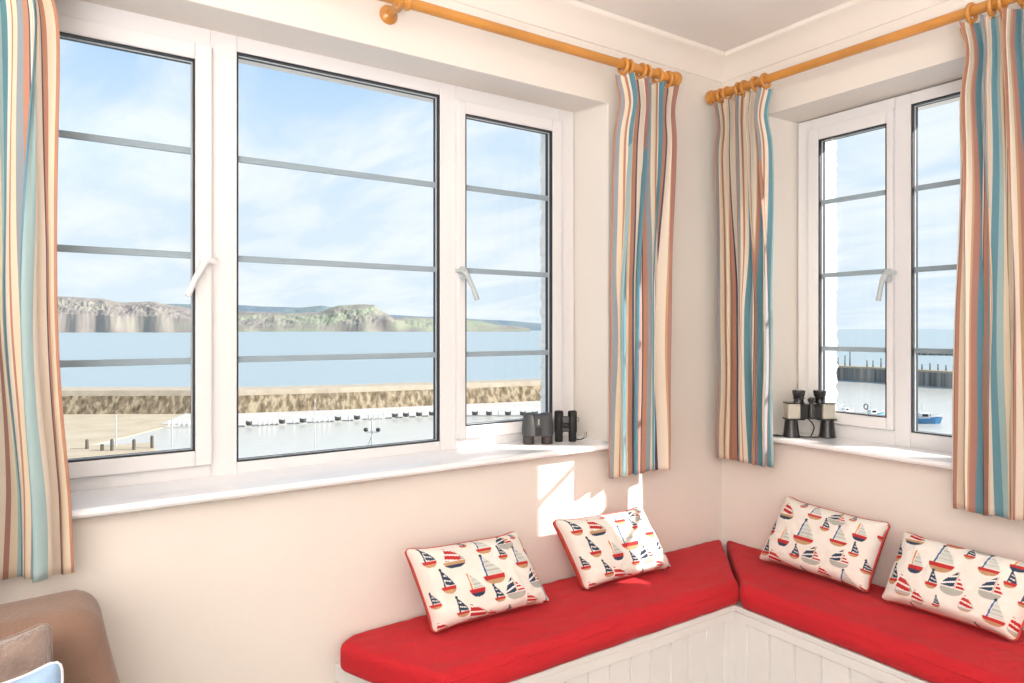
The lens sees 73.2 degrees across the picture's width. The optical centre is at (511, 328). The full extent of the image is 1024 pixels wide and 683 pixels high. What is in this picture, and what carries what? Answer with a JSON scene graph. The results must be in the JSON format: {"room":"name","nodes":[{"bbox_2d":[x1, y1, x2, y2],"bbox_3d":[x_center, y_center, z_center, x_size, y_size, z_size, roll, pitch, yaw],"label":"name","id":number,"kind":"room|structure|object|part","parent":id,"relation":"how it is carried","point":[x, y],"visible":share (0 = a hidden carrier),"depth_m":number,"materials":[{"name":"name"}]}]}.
{"room":"living room","nodes":[
{"label":"living room","id":0,"kind":"room"},
{"bbox_2d":[0,0,721,682],"bbox_3d":[-1.032,0.045,1.676,4.900,2.650,0.320,0,0,-34],"label":"wall","id":1,"kind":"structure","parent":0,"point":[267,588],"depth_m":1.99,"materials":[{"name":"paint"}]},
{"bbox_2d":[54,0,608,519],"bbox_3d":[-0.450,-0.195,1.979,1.804,1.218,0.256,0,0,-34],"label":"window","id":2,"kind":"structure","parent":1,"relation":"in","point":[210,470],"depth_m":1.91,"materials":[{"name":"white plastic"}]},
{"bbox_3d":[-0.984,-0.195,1.724,0.430,1.108,0.044,0,0,-34],"label":"sash","id":3,"kind":"part","parent":2,"relation":"part of","materials":[{"name":"white plastic"}]},
{"bbox_3d":[-0.811,-0.138,1.796,0.085,0.113,0.031,0,0,-43],"label":"handle","id":4,"kind":"part","parent":2,"relation":"part of","materials":[{"name":"white metal"}]},
{"bbox_3d":[-0.439,0.404,1.962,1.804,0.021,0.216,0,0,-34],"label":"sill","id":5,"kind":"part","parent":2,"relation":"part of","materials":[{"name":"white"}]},
{"bbox_3d":[-0.147,-0.148,2.246,0.083,0.113,0.031,0,0,-24],"label":"handle","id":6,"kind":"part","parent":2,"relation":"part of","materials":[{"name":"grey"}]},
{"bbox_3d":[-0.009,-0.195,2.384,0.432,1.108,0.044,0,0,-34],"label":"sash","id":7,"kind":"part","parent":2,"relation":"part of","materials":[{"name":"white plastic"}]},
{"bbox_2d":[522,412,553,444],"bbox_3d":[0.088,0.340,2.361,0.109,0.107,0.061,0,0,-6],"label":"binoculars","id":8,"kind":"object","parent":2,"relation":"on","point":[533,424],"visible":1,"depth_m":2.34,"materials":[{"name":"grey rubber"}]},
{"bbox_2d":[554,410,586,441],"bbox_3d":[0.205,0.340,2.409,0.115,0.107,0.039,0,0,1],"label":"binoculars","id":9,"kind":"object","parent":2,"relation":"on","point":[562,423],"visible":1,"depth_m":2.40,"materials":[{"name":"black rubber"}]},
{"bbox_2d":[378,0,681,86],"bbox_3d":[-0.420,-0.884,1.822,2.398,0.062,0.127,0,0,-34],"label":"pole","id":10,"kind":"object","parent":1,"relation":"attached to","point":[388,14],"visible":0.9,"depth_m":2.04,"materials":[{"name":"brown wood"}]},
{"bbox_2d":[0,0,73,582],"bbox_3d":[-1.100,-0.165,1.326,0.438,1.375,0.099,0,0,-34],"label":"curtain","id":11,"kind":"object","parent":10,"relation":"hanging from","point":[36,529],"visible":1,"depth_m":1.41,"materials":[{"name":"fabric"}]},
{"bbox_2d":[617,57,628,76],"bbox_3d":[0.373,-0.879,2.315,0.014,0.064,0.057,0,0,-29],"label":"curtain ring","id":12,"kind":"object","parent":10,"relation":"hanging from","point":[625,59],"visible":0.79,"depth_m":2.30,"materials":[{"name":"brown wood"}]},
{"bbox_2d":[623,59,634,73],"bbox_3d":[0.394,-0.879,2.329,0.014,0.064,0.057,0,0,-28],"label":"curtain ring","id":13,"kind":"object","parent":10,"relation":"hanging from","point":[631,61],"visible":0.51,"depth_m":2.31,"materials":[{"name":"brown wood"}]},
{"bbox_2d":[635,63,647,78],"bbox_3d":[0.442,-0.879,2.361,0.012,0.063,0.057,0,0,-32],"label":"curtain ring","id":14,"kind":"object","parent":10,"relation":"hanging from","point":[644,65],"visible":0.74,"depth_m":2.35,"materials":[{"name":"brown wood"}]},
{"bbox_2d":[609,72,678,478],"bbox_3d":[0.470,-0.173,2.382,0.292,1.358,0.085,0,0,-34],"label":"curtain","id":15,"kind":"object","parent":10,"relation":"hanging from","point":[645,134],"visible":1,"depth_m":2.37,"materials":[{"name":"fabric"}]},
{"bbox_2d":[640,64,652,78],"bbox_3d":[0.463,-0.879,2.376,0.017,0.064,0.057,0,0,-34],"label":"curtain ring","id":16,"kind":"object","parent":10,"relation":"hanging from","point":[650,68],"visible":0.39,"depth_m":2.35,"materials":[{"name":"brown wood"}]},
{"bbox_2d":[651,68,663,83],"bbox_3d":[0.508,-0.879,2.406,0.018,0.064,0.058,0,0,-33],"label":"curtain ring","id":17,"kind":"object","parent":10,"relation":"hanging from","point":[659,69],"visible":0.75,"depth_m":2.39,"materials":[{"name":"brown wood"}]},
{"bbox_2d":[665,71,673,88],"bbox_3d":[0.550,-0.879,2.434,0.017,0.064,0.057,0,0,-29],"label":"curtain ring","id":18,"kind":"object","parent":10,"relation":"hanging from","point":[669,84],"visible":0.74,"depth_m":2.42,"materials":[{"name":"brown wood"}]},
{"bbox_2d":[539,134,544,412],"bbox_3d":[0.143,-0.195,2.625,0.041,1.170,0.092,0,0,-34],"label":"trim","id":19,"kind":"structure","parent":1,"relation":"attached to","point":[542,149],"depth_m":2.63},
{"bbox_2d":[451,0,724,82],"bbox_3d":[-1.047,-1.023,1.431,4.600,0.086,0.070,0,0,-34],"label":"trim","id":20,"kind":"structure","parent":1,"relation":"attached to","point":[571,18],"depth_m":2.37,"materials":[{"name":"white paint"}]},
{"bbox_2d":[575,0,850,51],"bbox_3d":[0.392,-1.125,-0.693,4.600,0.120,5.200,0,0,-34],"label":"ceiling","id":21,"kind":"structure","parent":0,"point":[722,25],"depth_m":2.34,"materials":[{"name":"paint"}]},
{"bbox_2d":[722,0,1023,629],"bbox_3d":[2.344,0.045,0.812,0.320,2.650,5.500,0,0,-34],"label":"wall","id":22,"kind":"structure","parent":0,"point":[915,499],"depth_m":2.36,"materials":[{"name":"paint"}]},
{"bbox_2d":[825,140,838,409],"bbox_3d":[1.220,-0.190,2.677,0.112,1.160,0.041,0,0,-34],"label":"trim","id":23,"kind":"structure","parent":22,"relation":"attached to","point":[831,240],"depth_m":2.67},
{"bbox_2d":[722,0,949,82],"bbox_3d":[2.267,-1.023,0.578,0.070,0.086,5.200,0,0,-34],"label":"trim","id":24,"kind":"structure","parent":22,"relation":"attached to","point":[853,17],"depth_m":2.37,"materials":[{"name":"white paint"}]},
{"bbox_2d":[705,0,1023,104],"bbox_3d":[1.170,-0.887,2.145,0.127,0.069,1.345,0,0,-34],"label":"pole","id":25,"kind":"object","parent":22,"relation":"attached to","point":[979,8],"visible":0.84,"depth_m":2.15,"materials":[{"name":"brown wood"}]},
{"bbox_2d":[716,88,723,102],"bbox_3d":[0.797,-0.886,2.631,0.057,0.063,0.012,0,1,-39],"label":"curtain ring","id":26,"kind":"object","parent":25,"relation":"hanging from","point":[719,100],"visible":0.63,"depth_m":2.62,"materials":[{"name":"brown wood"}]},
{"bbox_2d":[721,86,732,99],"bbox_3d":[0.812,-0.886,2.608,0.058,0.064,0.016,0,0,-30],"label":"curtain ring","id":27,"kind":"object","parent":25,"relation":"hanging from","point":[725,87],"visible":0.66,"depth_m":2.60,"materials":[{"name":"brown wood"}]},
{"bbox_2d":[734,82,742,95],"bbox_3d":[0.843,-0.886,2.563,0.058,0.063,0.012,0,-1,-40],"label":"curtain ring","id":28,"kind":"object","parent":25,"relation":"hanging from","point":[736,83],"visible":0.66,"depth_m":2.55,"materials":[{"name":"brown wood"}]},
{"bbox_2d":[713,87,773,467],"bbox_3d":[0.849,-0.177,2.559,0.087,1.362,0.252,0,0,-34],"label":"curtain","id":29,"kind":"object","parent":25,"relation":"hanging from","point":[744,154],"visible":1,"depth_m":2.54,"materials":[{"name":"fabric"}]},
{"bbox_2d":[739,80,749,96],"bbox_3d":[0.857,-0.886,2.542,0.058,0.063,0.012,0,-1,-33],"label":"curtain ring","id":30,"kind":"object","parent":25,"relation":"hanging from","point":[742,81],"visible":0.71,"depth_m":2.53,"materials":[{"name":"brown wood"}]},
{"bbox_2d":[750,76,761,91],"bbox_3d":[0.884,-0.886,2.502,0.058,0.064,0.018,0,0,-28],"label":"curtain ring","id":31,"kind":"object","parent":25,"relation":"hanging from","point":[752,86],"visible":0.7,"depth_m":2.49,"materials":[{"name":"brown wood"}]},
{"bbox_2d":[759,73,770,89],"bbox_3d":[0.907,-0.886,2.469,0.058,0.064,0.016,0,0,-31],"label":"curtain ring","id":32,"kind":"object","parent":25,"relation":"hanging from","point":[762,83],"visible":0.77,"depth_m":2.46,"materials":[{"name":"brown wood"}]},
{"bbox_2d":[964,2,977,25],"bbox_3d":[1.279,-0.877,1.920,0.057,0.064,0.016,0,0,-29],"label":"curtain ring","id":33,"kind":"object","parent":25,"relation":"hanging from","point":[968,18],"visible":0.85,"depth_m":1.91,"materials":[{"name":"brown wood"}]},
{"bbox_2d":[952,7,1023,520],"bbox_3d":[1.337,-0.165,1.842,0.091,1.374,0.318,0,0,-34],"label":"curtain","id":34,"kind":"object","parent":25,"relation":"hanging from","point":[988,344],"visible":1,"depth_m":1.88,"materials":[{"name":"fabric"}]},
{"bbox_2d":[986,0,996,18],"bbox_3d":[1.307,-0.877,1.879,0.058,0.064,0.014,0,0,-39],"label":"curtain ring","id":35,"kind":"object","parent":25,"relation":"hanging from","point":[990,11],"visible":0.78,"depth_m":1.87,"materials":[{"name":"brown wood"}]},
{"bbox_2d":[996,0,1008,15],"bbox_3d":[1.321,-0.877,1.858,0.058,0.064,0.016,0,0,-35],"label":"curtain ring","id":36,"kind":"object","parent":25,"relation":"hanging from","point":[998,2],"visible":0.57,"depth_m":1.85,"materials":[{"name":"brown wood"}]},
{"bbox_2d":[1017,0,1023,8],"bbox_3d":[1.346,-0.877,1.821,0.058,0.063,0.012,0,-2,-33],"label":"curtain ring","id":37,"kind":"object","parent":25,"relation":"hanging from","point":[1020,2],"visible":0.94,"depth_m":1.81,"materials":[{"name":"brown wood"}]},
{"bbox_2d":[773,79,961,469],"bbox_3d":[1.250,-0.186,2.272,0.236,1.200,0.885,0,0,-34],"label":"window","id":38,"kind":"structure","parent":22,"relation":"in","point":[894,435],"depth_m":2.33,"materials":[{"name":"white plastic"}]},
{"bbox_2d":[773,390,836,438],"bbox_3d":[1.060,0.308,2.506,0.228,0.173,0.063,0,0,3],"label":"binoculars","id":39,"kind":"object","parent":38,"relation":"on","point":[793,411],"visible":1,"depth_m":2.48,"materials":[{"name":"black metal"}]},
{"bbox_3d":[1.025,0.268,2.509,0.068,0.004,0.058,0,0,3],"label":"prism plate","id":40,"kind":"part","parent":39,"relation":"part of","materials":[{"name":"black metal"}]},
{"bbox_3d":[1.134,0.268,2.503,0.068,0.004,0.058,0,0,3],"label":"prism plate","id":41,"kind":"part","parent":39,"relation":"part of","materials":[{"name":"black metal"}]},
{"bbox_3d":[1.212,-0.201,2.467,0.044,1.088,0.312,0,0,-34],"label":"sash","id":42,"kind":"part","parent":38,"relation":"part of","materials":[{"name":"white plastic"}]},
{"bbox_3d":[1.234,0.404,2.261,0.196,0.021,0.885,0,0,-34],"label":"sill","id":43,"kind":"part","parent":38,"relation":"part of","materials":[{"name":"white wood"}]},
{"bbox_3d":[1.261,-0.149,2.323,0.036,0.111,0.062,0,0,-34],"label":"handle","id":44,"kind":"part","parent":38,"relation":"part of","materials":[{"name":"grey metal"}]},
{"bbox_3d":[0.392,1.345,-0.693,4.600,0.050,5.200,0,0,-34],"label":"floor","id":45,"kind":"structure","parent":0,"visible":0},
{"bbox_2d":[0,590,119,682],"bbox_3d":[-1.362,0.931,0.654,1.968,0.777,0.877,0,0,-34],"label":"sofa","id":46,"kind":"object","parent":45,"relation":"on","point":[81,645],"visible":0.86,"depth_m":1.32,"materials":[{"name":"brown fabric"}]},
{"bbox_2d":[0,623,52,682],"bbox_3d":[-0.925,0.677,1.082,0.400,0.318,0.179,0,0,-34],"label":"cushion","id":47,"kind":"object","parent":46,"relation":"on","point":[21,653],"visible":0.79,"depth_m":1.17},
{"bbox_2d":[2,661,63,682],"bbox_3d":[-0.832,0.686,0.980,0.381,0.301,0.166,0,0,-34],"label":"cushion","id":48,"kind":"object","parent":46,"relation":"on","point":[51,672],"visible":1,"depth_m":1.09,"materials":[{"name":"blue fabric"}]},
{"bbox_2d":[335,557,930,682],"bbox_3d":[0.627,1.110,1.643,1.588,0.420,1.603,0,0,-34],"label":"bench","id":49,"kind":"object","parent":45,"relation":"on","point":[735,643],"visible":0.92,"depth_m":2.08,"materials":[{"name":"white wood"}]},
{"bbox_2d":[340,540,738,682],"bbox_3d":[0.273,0.855,2.137,1.566,0.089,0.367,0,0,-34],"label":"pad","id":50,"kind":"object","parent":49,"relation":"on","point":[576,622],"visible":0.87,"depth_m":1.90,"materials":[{"name":"red fabric"}]},
{"bbox_2d":[405,531,548,632],"bbox_3d":[-0.093,0.709,1.966,0.420,0.217,0.165,0,0,-34],"label":"cushion","id":51,"kind":"object","parent":50,"relation":"on","point":[457,583],"visible":1,"depth_m":1.90,"materials":[{"name":"fabric"}]},
{"bbox_2d":[553,507,670,589],"bbox_3d":[0.331,0.708,2.256,0.422,0.214,0.163,0,0,-34],"label":"cushion","id":52,"kind":"object","parent":50,"relation":"on","point":[604,548],"visible":1,"depth_m":2.19,"materials":[{"name":"fabric"}]},
{"bbox_3d":[0.583,0.933,1.887,2.014,0.030,0.816,0,0,16],"label":"rail","id":53,"kind":"part","parent":49,"relation":"part of","materials":[{"name":"white wood"}]},
{"bbox_3d":[0.273,1.133,1.960,0.980,0.375,0.018,0,0,-34],"label":"panel","id":54,"kind":"part","parent":49,"relation":"part of","materials":[{"name":"white wood"}]},
{"bbox_3d":[1.096,1.133,1.724,0.018,0.375,1.200,0,0,-34],"label":"panel","id":55,"kind":"part","parent":49,"relation":"part of","materials":[{"name":"white wood"}]},
{"bbox_2d":[727,541,1023,682],"bbox_3d":[1.124,0.855,1.967,0.388,0.090,1.542,0,0,-34],"label":"pad","id":56,"kind":"object","parent":49,"relation":"on","point":[930,647],"visible":0.87,"depth_m":1.93,"materials":[{"name":"red fabric"}]},
{"bbox_2d":[760,496,889,591],"bbox_3d":[1.021,0.701,2.279,0.164,0.225,0.401,0,0,-34],"label":"cushion","id":57,"kind":"object","parent":56,"relation":"on","point":[837,546],"visible":1,"depth_m":2.21,"materials":[{"name":"fabric"}]},
{"bbox_2d":[882,532,1023,640],"bbox_3d":[1.255,0.713,1.925,0.167,0.200,0.393,0,0,-34],"label":"cushion","id":58,"kind":"object","parent":56,"relation":"on","point":[982,590],"visible":1,"depth_m":1.88,"materials":[{"name":"fabric"}]},
{"label":"outside","id":59,"kind":"structure","parent":0,"visible":0},
{"bbox_2d":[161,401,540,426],"bbox_3d":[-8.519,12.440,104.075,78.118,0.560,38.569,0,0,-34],"label":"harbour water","id":60,"kind":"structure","parent":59,"point":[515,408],"depth_m":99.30,"materials":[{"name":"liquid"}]},
{"bbox_2d":[61,379,541,413],"bbox_3d":[-35.547,10.695,115.868,116.771,3.450,51.464,0,0,-34],"label":"wall","id":61,"kind":"structure","parent":60,"relation":"on","point":[75,400],"depth_m":103.48,"materials":[{"name":"stone"}]},
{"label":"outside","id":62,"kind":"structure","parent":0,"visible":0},
{"bbox_2d":[59,329,953,386],"bbox_3d":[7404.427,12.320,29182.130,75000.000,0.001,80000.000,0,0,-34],"label":"sea","id":63,"kind":"structure","parent":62,"point":[72,345],"depth_m":347.00,"materials":[{"name":"blue liquid"}]},
{"bbox_2d":[58,296,190,332],"bbox_3d":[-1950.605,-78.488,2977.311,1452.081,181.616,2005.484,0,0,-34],"label":"headland","id":64,"kind":"structure","parent":63,"relation":"on","point":[75,314],"depth_m":2527.33,"materials":[{"name":"grey stone"}]},
{"bbox_2d":[167,304,541,330],"bbox_3d":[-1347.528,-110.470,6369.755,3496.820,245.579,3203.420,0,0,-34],"label":"headland","id":65,"kind":"structure","parent":63,"relation":"on","point":[533,326],"depth_m":6181.58,"materials":[{"name":"white stone"}]},
{"bbox_2d":[238,304,529,331],"bbox_3d":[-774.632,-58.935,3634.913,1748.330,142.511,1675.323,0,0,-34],"label":"headland","id":66,"kind":"structure","parent":63,"relation":"on","point":[357,317],"depth_m":3325.36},
{"bbox_2d":[918,353,952,355],"bbox_3d":[214.717,11.670,322.952,44.325,1.500,56.997,0,0,-34],"label":"breakwater","id":67,"kind":"object","parent":63,"relation":"in","point":[918,353],"visible":0.1,"depth_m":321.79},
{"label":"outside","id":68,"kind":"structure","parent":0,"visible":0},
{"bbox_2d":[63,414,182,444],"bbox_3d":[-63.455,12.470,90.527,41.197,0.500,53.226,0,0,-34],"label":"beach","id":69,"kind":"structure","parent":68,"point":[97,428],"depth_m":87.37},
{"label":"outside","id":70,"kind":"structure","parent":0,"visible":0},
{"bbox_2d":[66,442,155,458],"bbox_3d":[-47.449,12.395,64.175,25.299,0.650,36.054,0,0,-34],"label":"beach","id":71,"kind":"structure","parent":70,"point":[73,450],"depth_m":68.55},
{"bbox_2d":[85,439,88,448],"bbox_3d":[-42.808,11.620,69.500,0.320,1.000,0.320,0,0,-34],"label":"post","id":72,"kind":"object","parent":71,"relation":"on","point":[86,440],"visible":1,"depth_m":69.40,"materials":[{"name":"grey"}]},
{"bbox_2d":[110,439,113,450],"bbox_3d":[-39.710,11.520,68.500,0.320,1.200,0.320,0,0,-34],"label":"post","id":73,"kind":"object","parent":71,"relation":"on","point":[111,440],"visible":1,"depth_m":68.39,"materials":[{"name":"grey"}]},
{"bbox_2d":[115,415,116,445],"bbox_3d":[-40.748,10.520,71.000,0.140,3.400,0.140,0,0,-34],"label":"mooring pole","id":74,"kind":"object","parent":71,"relation":"on","point":[115,415],"visible":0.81,"depth_m":70.97,"materials":[{"name":"grey metal"}]},
{"bbox_2d":[132,439,135,449],"bbox_3d":[-37.800,11.570,69.000,0.320,1.100,0.320,0,0,-34],"label":"post","id":75,"kind":"object","parent":71,"relation":"on","point":[133,440],"visible":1,"depth_m":68.90,"materials":[{"name":"grey"}]},
{"bbox_2d":[150,435,153,447],"bbox_3d":[-36.522,11.470,70.000,0.320,1.300,0.320,0,0,-34],"label":"post","id":76,"kind":"object","parent":71,"relation":"on","point":[152,436],"visible":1,"depth_m":69.90,"materials":[{"name":"grey"}]},
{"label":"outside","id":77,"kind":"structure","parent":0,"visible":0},
{"bbox_2d":[97,382,951,457],"bbox_3d":[40.086,12.455,100.255,193.880,0.330,98.552,0,0,-34],"label":"harbour water","id":78,"kind":"structure","parent":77,"point":[264,440],"depth_m":83.55,"materials":[{"name":"liquid"}]},
{"bbox_2d":[363,420,380,444],"bbox_3d":[-9.739,9.270,48.000,1.050,6.100,0.820,0,0,-34],"label":"lamp","id":79,"kind":"object","parent":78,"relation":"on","point":[364,429],"visible":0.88,"depth_m":47.96,"materials":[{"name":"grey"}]},
{"bbox_2d":[841,401,853,411],"bbox_3d":[47.977,11.404,99.023,3.120,2.131,1.056,0,0,-23],"label":"fishing boat","id":80,"kind":"object","parent":78,"relation":"on","point":[843,408],"visible":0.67,"depth_m":98.85,"materials":[{"name":"white paint"}]},
{"bbox_2d":[863,404,884,414],"bbox_3d":[49.773,11.206,95.018,3.744,2.528,1.267,0,0,-14],"label":"fishing boat","id":81,"kind":"object","parent":78,"relation":"on","point":[869,411],"visible":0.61,"depth_m":94.75,"materials":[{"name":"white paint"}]},
{"bbox_2d":[836,365,952,387],"bbox_3d":[87.917,10.670,161.359,12.766,3.500,78.080,0,0,-34],"label":"pier","id":82,"kind":"structure","parent":78,"relation":"in","point":[926,377],"depth_m":159.84,"materials":[{"name":"grey wood"}]},
{"bbox_2d":[918,408,942,423],"bbox_3d":[53.946,11.107,89.984,4.056,2.726,1.373,0,0,11],"label":"fishing boat","id":83,"kind":"object","parent":78,"relation":"on","point":[923,418],"visible":0.75,"depth_m":89.58,"materials":[{"name":"blue paint"}]}
]}

